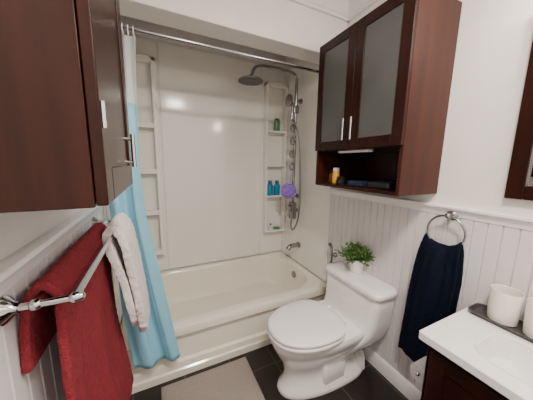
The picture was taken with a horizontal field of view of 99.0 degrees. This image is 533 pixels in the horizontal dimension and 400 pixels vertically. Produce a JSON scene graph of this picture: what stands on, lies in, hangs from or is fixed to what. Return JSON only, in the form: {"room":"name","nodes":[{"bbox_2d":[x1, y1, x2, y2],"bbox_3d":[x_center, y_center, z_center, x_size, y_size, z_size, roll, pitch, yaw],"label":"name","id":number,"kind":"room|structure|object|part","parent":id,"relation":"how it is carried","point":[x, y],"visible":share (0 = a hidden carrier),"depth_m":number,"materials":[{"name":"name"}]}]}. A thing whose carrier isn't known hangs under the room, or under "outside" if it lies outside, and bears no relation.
{"room":"bathroom","nodes":[
{"label":"bathroom","id":0,"kind":"room"},
{"bbox_2d":[0,206,122,326],"bbox_3d":[-0.620,0.036,0.533,0.100,2.560,3.400,-3,10,-25],"label":"wall","id":1,"kind":"structure","parent":0,"point":[17,229],"depth_m":0.53,"materials":[{"name":"white paint"}]},
{"bbox_2d":[0,210,101,399],"bbox_3d":[-0.382,0.776,0.255,0.012,1.194,2.280,-3,10,-25],"label":"wainscoting","id":2,"kind":"structure","parent":1,"relation":"attached to","point":[44,382],"depth_m":0.50,"materials":[{"name":"white wood"}]},
{"bbox_2d":[0,206,101,295],"bbox_3d":[-0.363,0.191,0.166,0.034,0.050,2.280,-3,10,-25],"label":"trim","id":3,"kind":"structure","parent":1,"relation":"attached to","point":[14,267],"depth_m":0.54,"materials":[{"name":"paint"}]},
{"bbox_2d":[0,216,113,325],"bbox_3d":[-0.578,0.149,0.749,0.125,0.054,0.739,-3,10,-25],"label":"towel rack","id":4,"kind":"object","parent":1,"relation":"attached to","point":[9,307],"visible":0.74,"depth_m":0.45,"materials":[{"name":"silver metal"}]},
{"bbox_2d":[19,223,133,399],"bbox_3d":[-0.559,0.498,0.753,0.127,0.752,0.535,-3,10,-25],"label":"bath towel","id":5,"kind":"object","parent":4,"relation":"hanging from","point":[95,364],"visible":0.93,"depth_m":0.61,"materials":[{"name":"red fabric"}]},
{"bbox_2d":[102,213,149,331],"bbox_3d":[-0.598,0.328,0.998,0.128,0.518,0.286,-3,10,-25],"label":"hand towel","id":6,"kind":"object","parent":4,"relation":"hanging from","point":[123,253],"visible":0.98,"depth_m":0.90,"materials":[{"name":"white fabric"}]},
{"bbox_2d":[0,0,136,212],"bbox_3d":[-0.423,-0.467,0.449,0.234,0.914,0.436,-3,10,-25],"label":"upper cabinet","id":7,"kind":"object","parent":1,"relation":"attached to","point":[65,140],"visible":1,"depth_m":0.32,"materials":[{"name":"brown wood"}]},
{"bbox_3d":[-0.348,-0.471,0.484,0.017,0.910,0.432,-3,10,-25],"label":"door frame","id":8,"kind":"part","parent":7,"relation":"part of","materials":[{"name":"brown wood"}]},
{"bbox_3d":[-0.348,-0.471,0.484,0.006,0.798,0.320,-3,10,-25],"label":"door panel","id":9,"kind":"part","parent":7,"relation":"part of","materials":[{"name":"brown wood"}]},
{"bbox_3d":[-0.355,-0.129,0.594,0.026,0.084,0.011,-3,10,-25],"label":"handle","id":10,"kind":"part","parent":7,"relation":"part of","materials":[{"name":"silver metal"}]},
{"bbox_2d":[122,15,283,55],"bbox_3d":[0.177,-1.323,0.691,1.820,0.100,3.400,-3,10,-25],"label":"ceiling","id":11,"kind":"structure","parent":0,"point":[122,15],"depth_m":2.08,"materials":[{"name":"paint"}]},
{"bbox_2d":[120,15,286,270],"bbox_3d":[-0.554,-0.255,2.369,1.620,2.560,0.100,-3,10,-25],"label":"wall","id":12,"kind":"structure","parent":0,"point":[125,20],"depth_m":2.09,"materials":[{"name":"white paint"}]},
{"bbox_2d":[130,344,407,399],"bbox_3d":[0.135,1.303,1.109,1.820,0.100,3.400,-3,10,-25],"label":"floor","id":13,"kind":"structure","parent":0,"point":[266,365],"depth_m":1.48,"materials":[{"name":"tile"}]},
{"bbox_2d":[161,357,264,399],"bbox_3d":[-0.269,1.213,1.267,0.565,0.015,0.655,-3,10,-25],"label":"bath mat","id":14,"kind":"object","parent":13,"relation":"on","point":[234,380],"visible":1,"depth_m":1.44,"materials":[{"name":"beige fabric"}]},
{"bbox_2d":[121,251,326,393],"bbox_3d":[-0.350,0.907,2.084,1.586,0.360,0.899,-3,10,-25],"label":"bathtub","id":15,"kind":"object","parent":13,"relation":"on","point":[220,311],"visible":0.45,"depth_m":1.90,"materials":[{"name":"ceramic"}]},
{"bbox_2d":[103,34,328,323],"bbox_3d":[-0.355,-0.297,1.945,1.616,2.058,0.810,-3,10,-25],"label":"shower surround","id":16,"kind":"object","parent":15,"relation":"on","point":[210,149],"visible":0.63,"depth_m":2.25,"materials":[{"name":"plastic"}]},
{"bbox_3d":[-1.076,-0.253,1.597,0.014,2.058,0.797,-3,10,-25],"label":"panel","id":17,"kind":"part","parent":16,"relation":"part of","materials":[{"name":"plastic"}]},
{"bbox_3d":[-0.527,-0.356,2.300,1.616,2.058,0.012,-3,10,-25],"label":"panel","id":18,"kind":"part","parent":16,"relation":"part of","materials":[{"name":"plastic"}]},
{"bbox_2d":[267,180,272,194],"bbox_3d":[0.040,-0.136,2.547,0.074,0.165,0.052,-3,10,-25],"label":"shampoo bottle","id":19,"kind":"object","parent":16,"relation":"on","point":[270,185],"visible":0.98,"depth_m":2.53,"materials":[{"name":"teal plastic"}]},
{"bbox_2d":[238,64,302,229],"bbox_3d":[0.042,-0.444,2.188,0.645,1.564,0.224,-3,10,-25],"label":"shower column","id":20,"kind":"structure","parent":16,"relation":"attached to","point":[250,80],"depth_m":2.22,"materials":[{"name":"silver metal"}]},
{"bbox_3d":[0.080,-1.156,2.088,0.497,0.126,0.028,-3,10,-25],"label":"shower arm","id":21,"kind":"part","parent":20,"relation":"part of","materials":[{"name":"silver metal"}]},
{"bbox_2d":[281,169,296,198],"bbox_3d":[0.218,-0.164,2.265,0.157,0.307,0.165,-3,10,-25],"label":"loofah","id":22,"kind":"object","parent":20,"relation":"hanging from","point":[288,190],"visible":1,"depth_m":2.24,"materials":[{"name":"purple plastic"}]},
{"bbox_3d":[0.227,0.103,2.369,0.044,0.120,0.076,-3,10,-25],"label":"lever handle","id":23,"kind":"part","parent":20,"relation":"part of","materials":[{"name":"silver metal"}]},
{"bbox_2d":[274,115,279,130],"bbox_3d":[0.114,-0.833,2.466,0.068,0.170,0.048,-3,10,-25],"label":"lotion bottle","id":24,"kind":"object","parent":16,"relation":"on","point":[277,120],"visible":0.94,"depth_m":2.45,"materials":[{"name":"green plastic"}]},
{"bbox_2d":[274,180,279,194],"bbox_3d":[0.119,-0.141,2.585,0.074,0.165,0.052,-3,10,-25],"label":"shampoo bottle","id":25,"kind":"object","parent":16,"relation":"on","point":[276,185],"visible":1,"depth_m":2.56,"materials":[{"name":"teal plastic"}]},
{"bbox_2d":[286,241,300,250],"bbox_3d":[0.274,0.487,2.388,0.158,0.083,0.068,-3,10,-25],"label":"tub spout","id":26,"kind":"object","parent":16,"relation":"attached to","point":[293,245],"visible":1,"depth_m":2.37,"materials":[{"name":"silver metal"}]},
{"bbox_3d":[0.370,-0.339,2.281,0.014,2.058,0.797,-3,10,-25],"label":"panel","id":27,"kind":"part","parent":16,"relation":"part of","materials":[{"name":"plastic"}]},
{"bbox_2d":[267,261,397,399],"bbox_3d":[0.371,0.862,1.509,0.777,0.653,0.498,-3,10,-25],"label":"toilet","id":28,"kind":"object","parent":13,"relation":"on","point":[320,345],"visible":1,"depth_m":1.41,"materials":[{"name":"ceramic"}]},
{"bbox_3d":[0.237,0.792,1.433,0.476,0.024,0.406,-3,10,-25],"label":"seat","id":29,"kind":"part","parent":28,"relation":"part of","materials":[{"name":"plastic"}]},
{"bbox_3d":[0.238,0.761,1.428,0.474,0.031,0.404,-3,10,-25],"label":"seat lid","id":30,"kind":"part","parent":28,"relation":"part of","materials":[{"name":"plastic"}]},
{"bbox_2d":[334,241,375,273],"bbox_3d":[0.613,0.408,1.611,0.201,0.217,0.274,-3,10,-25],"label":"potted plant","id":31,"kind":"object","parent":28,"relation":"on","point":[357,256],"visible":1,"depth_m":1.59,"materials":[{"name":"green plant"}]},
{"bbox_3d":[0.610,0.374,1.609,0.179,0.117,0.253,-3,10,-25],"label":"stem","id":32,"kind":"part","parent":31,"relation":"part of","materials":[{"name":"green plant"}]},
{"bbox_3d":[0.645,0.464,1.637,0.114,0.100,0.114,-3,10,-25],"label":"pot","id":33,"kind":"part","parent":31,"relation":"part of","materials":[{"name":"white ceramic"}]},
{"bbox_3d":[0.576,0.774,1.593,0.325,0.407,0.468,-3,10,-25],"label":"tank","id":34,"kind":"part","parent":28,"relation":"part of","materials":[{"name":"ceramic"}]},
{"bbox_3d":[0.633,0.547,1.583,0.207,0.046,0.498,-3,10,-25],"label":"tank lid","id":35,"kind":"part","parent":28,"relation":"part of","materials":[{"name":"ceramic"}]},
{"bbox_2d":[421,345,508,399],"bbox_3d":[0.954,0.963,0.671,0.428,0.735,0.796,-3,10,-25],"label":"vanity cabinet","id":36,"kind":"object","parent":13,"relation":"on","point":[444,379],"visible":0.38,"depth_m":0.83,"materials":[{"name":"brown wood"}]},
{"bbox_3d":[0.717,0.901,0.764,0.006,0.498,0.273,-3,10,-25],"label":"door panel","id":37,"kind":"part","parent":36,"relation":"part of","materials":[{"name":"brown wood"}]},
{"bbox_2d":[419,307,532,399],"bbox_3d":[0.969,0.621,0.629,0.428,0.124,0.830,-3,10,-25],"label":"countertop","id":38,"kind":"structure","parent":36,"relation":"on","point":[498,357],"depth_m":0.84,"materials":[{"name":"white stone"}]},
{"bbox_2d":[468,303,532,342],"bbox_3d":[1.017,0.514,0.873,0.115,0.019,0.375,-3,10,-25],"label":"tray","id":39,"kind":"object","parent":38,"relation":"on","point":[477,309],"visible":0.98,"depth_m":0.94,"materials":[{"name":"grey metal"}]},
{"bbox_2d":[487,284,524,326],"bbox_3d":[0.986,0.436,0.944,0.100,0.134,0.100,-3,10,-25],"label":"cup","id":40,"kind":"object","parent":39,"relation":"on","point":[505,303],"visible":1,"depth_m":0.92,"materials":[{"name":"beige ceramic"}]},
{"bbox_2d":[522,297,532,338],"bbox_3d":[1.032,0.453,0.848,0.100,0.134,0.100,-3,10,-25],"label":"cup","id":41,"kind":"object","parent":39,"relation":"on","point":[527,329],"visible":1,"depth_m":0.86,"materials":[{"name":"beige ceramic"}]},
{"bbox_2d":[282,0,532,282],"bbox_3d":[0.932,-0.056,1.268,0.100,2.560,3.400,-3,10,-25],"label":"wall","id":42,"kind":"structure","parent":0,"point":[494,41],"depth_m":1.02,"materials":[{"name":"white paint"}]},
{"bbox_2d":[121,24,318,73],"bbox_3d":[-0.145,-0.909,1.425,1.615,0.068,0.068,-3,10,-25],"label":"curtain rod","id":43,"kind":"object","parent":42,"relation":"attached to","point":[136,30],"visible":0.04,"depth_m":1.34,"materials":[{"name":"silver metal"}]},
{"bbox_2d":[109,23,179,368],"bbox_3d":[-0.696,0.056,1.272,0.320,1.906,0.134,-3,10,-25],"label":"shower curtain","id":44,"kind":"object","parent":43,"relation":"hanging from","point":[159,342],"visible":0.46,"depth_m":1.31,"materials":[{"name":"blue fabric"}]},
{"bbox_2d":[119,0,347,63],"bbox_3d":[-0.162,-1.210,1.422,1.620,0.365,0.160,-3,10,-25],"label":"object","id":45,"kind":"structure","parent":42,"relation":"attached to","point":[288,28],"depth_m":1.41,"materials":[{"name":"white paint"}]},
{"bbox_2d":[289,0,349,21],"bbox_3d":[-0.106,-1.317,1.289,1.620,0.110,0.094,-3,10,-25],"label":"trim","id":46,"kind":"structure","parent":42,"relation":"attached to","point":[339,9],"depth_m":1.57,"materials":[{"name":"paint"}]},
{"bbox_2d":[323,187,332,281],"bbox_3d":[0.547,-0.164,1.928,0.020,1.828,0.030,-3,10,-25],"label":"trim","id":47,"kind":"structure","parent":42,"relation":"attached to","point":[329,192],"depth_m":1.99,"materials":[{"name":"paint"}]},
{"bbox_2d":[328,243,336,262],"bbox_3d":[0.546,0.663,1.928,0.086,0.630,0.056,-3,10,-25],"label":"bidet sprayer","id":48,"kind":"object","parent":42,"relation":"attached to","point":[332,254],"visible":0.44,"depth_m":1.89,"materials":[{"name":"silver metal"}]},
{"bbox_2d":[348,0,378,20],"bbox_3d":[1.058,-1.194,0.633,0.094,0.110,2.300,-3,10,-25],"label":"trim","id":49,"kind":"structure","parent":42,"relation":"attached to","point":[356,7],"depth_m":1.56,"materials":[{"name":"paint"}]},
{"bbox_2d":[315,0,461,195],"bbox_3d":[0.611,-0.517,1.341,0.364,0.904,0.632,-3,10,-25],"label":"upper cabinet","id":50,"kind":"object","parent":42,"relation":"attached to","point":[385,81],"visible":0.94,"depth_m":1.12,"materials":[{"name":"brown wood"}]},
{"bbox_2d":[328,170,332,182],"bbox_3d":[0.468,-0.168,1.626,0.052,0.085,0.052,-3,10,-25],"label":"jar","id":51,"kind":"object","parent":50,"relation":"in","point":[330,171],"visible":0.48,"depth_m":1.61,"materials":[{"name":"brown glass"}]},
{"bbox_3d":[0.418,-0.647,1.404,0.006,0.562,0.211,-3,10,-25],"label":"door panel","id":52,"kind":"part","parent":50,"relation":"part of","materials":[{"name":"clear glass"}]},
{"bbox_2d":[332,168,339,182],"bbox_3d":[0.476,-0.168,1.562,0.048,0.105,0.048,-3,10,-25],"label":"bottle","id":53,"kind":"object","parent":50,"relation":"in","point":[336,172],"visible":0.9,"depth_m":1.54,"materials":[{"name":"yellow plastic"}]},
{"bbox_3d":[0.418,-0.647,1.404,0.017,0.664,0.313,-3,10,-25],"label":"door frame","id":54,"kind":"part","parent":50,"relation":"part of","materials":[{"name":"brown wood"}]},
{"bbox_2d":[336,176,344,183],"bbox_3d":[0.488,-0.130,1.496,0.056,0.050,0.056,-3,10,-25],"label":"jar","id":55,"kind":"object","parent":50,"relation":"in","point":[340,179],"visible":1,"depth_m":1.47,"materials":[{"name":"black plastic"}]},
{"bbox_3d":[0.447,-0.406,1.314,0.034,0.120,0.011,-3,10,-25],"label":"handle","id":56,"kind":"part","parent":50,"relation":"part of","materials":[{"name":"silver metal"}]},
{"bbox_3d":[0.473,-0.397,1.260,0.034,0.120,0.011,-3,10,-25],"label":"handle","id":57,"kind":"part","parent":50,"relation":"part of","materials":[{"name":"silver metal"}]},
{"bbox_2d":[338,149,372,152],"bbox_3d":[0.519,-0.287,1.344,0.035,0.014,0.240,-3,10,-25],"label":"light bar","id":58,"kind":"object","parent":50,"relation":"attached to","point":[363,150],"visible":0.96,"depth_m":1.32,"materials":[{"name":"white plastic"}]},
{"bbox_2d":[347,180,368,186],"bbox_3d":[0.584,-0.105,1.412,0.120,0.030,0.110,-3,10,-25],"label":"carton","id":59,"kind":"object","parent":50,"relation":"in","point":[361,183],"visible":0.74,"depth_m":1.37,"materials":[{"name":"blue cardboard"}]},
{"bbox_3d":[0.554,-0.600,1.122,0.006,0.562,0.211,-3,10,-25],"label":"door panel","id":60,"kind":"part","parent":50,"relation":"part of","materials":[{"name":"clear glass"}]},
{"bbox_2d":[367,181,395,189],"bbox_3d":[0.665,-0.085,1.280,0.130,0.035,0.140,-3,10,-25],"label":"case","id":61,"kind":"object","parent":50,"relation":"in","point":[388,185],"visible":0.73,"depth_m":1.23,"materials":[{"name":"black plastic"}]},
{"bbox_3d":[0.554,-0.600,1.122,0.017,0.664,0.313,-3,10,-25],"label":"door frame","id":62,"kind":"part","parent":50,"relation":"part of","materials":[{"name":"brown wood"}]},
{"bbox_2d":[363,347,421,399],"bbox_3d":[1.056,1.228,1.022,0.024,0.105,2.275,-3,10,-25],"label":"baseboard","id":63,"kind":"structure","parent":42,"relation":"attached to","point":[394,377],"depth_m":1.48,"materials":[{"name":"paint"}]},
{"bbox_2d":[326,194,532,391],"bbox_3d":[1.053,0.684,0.975,0.012,1.194,2.355,-3,10,-25],"label":"wainscoting","id":64,"kind":"structure","parent":42,"relation":"attached to","point":[493,253],"depth_m":1.35,"materials":[{"name":"white wood"}]},
{"bbox_2d":[330,188,532,230],"bbox_3d":[1.052,0.100,0.877,0.034,0.050,2.355,-3,10,-25],"label":"trim","id":65,"kind":"structure","parent":42,"relation":"attached to","point":[515,221],"depth_m":1.15,"materials":[{"name":"paint"}]},
{"bbox_2d":[426,211,466,244],"bbox_3d":[0.904,0.146,1.136,0.062,0.198,0.174,-3,10,-25],"label":"towel ring","id":66,"kind":"object","parent":42,"relation":"attached to","point":[452,215],"visible":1,"depth_m":1.11,"materials":[{"name":"silver metal"}]},
{"bbox_2d":[398,233,463,361],"bbox_3d":[0.861,0.541,1.214,0.099,0.724,0.236,-3,10,-25],"label":"hand towel","id":67,"kind":"object","parent":66,"relation":"hanging from","point":[435,284],"visible":0.87,"depth_m":1.17,"materials":[{"name":"blue fabric"}]},
{"bbox_2d":[504,40,532,200],"bbox_3d":[1.192,-0.301,0.531,0.030,0.717,0.838,-3,10,-25],"label":"wall mirror","id":68,"kind":"object","parent":42,"relation":"attached to","point":[519,185],"visible":1,"depth_m":0.89,"materials":[{"name":"brown wood"}]},
{"bbox_2d":[527,158,532,185],"bbox_3d":[1.199,-0.302,0.535,0.006,0.613,0.734,-3,10,-25],"label":"mirror glass","id":69,"kind":"object","parent":68,"relation":"attached to","point":[530,172],"depth_m":0.89,"materials":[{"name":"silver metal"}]},
{"bbox_3d":[0.725,0.752,1.003,0.157,0.040,0.054,-3,10,-25],"label":"toilet paper holder","id":70,"kind":"object","parent":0,"visible":0},
{"bbox_2d":[410,356,426,385],"bbox_3d":[0.712,0.761,1.017,0.100,0.084,0.084,-3,10,-25],"label":"toilet paper roll","id":71,"kind":"object","parent":70,"relation":"on","point":[419,365],"visible":0.44,"depth_m":1.00,"materials":[{"name":"white paper"}]}
]}

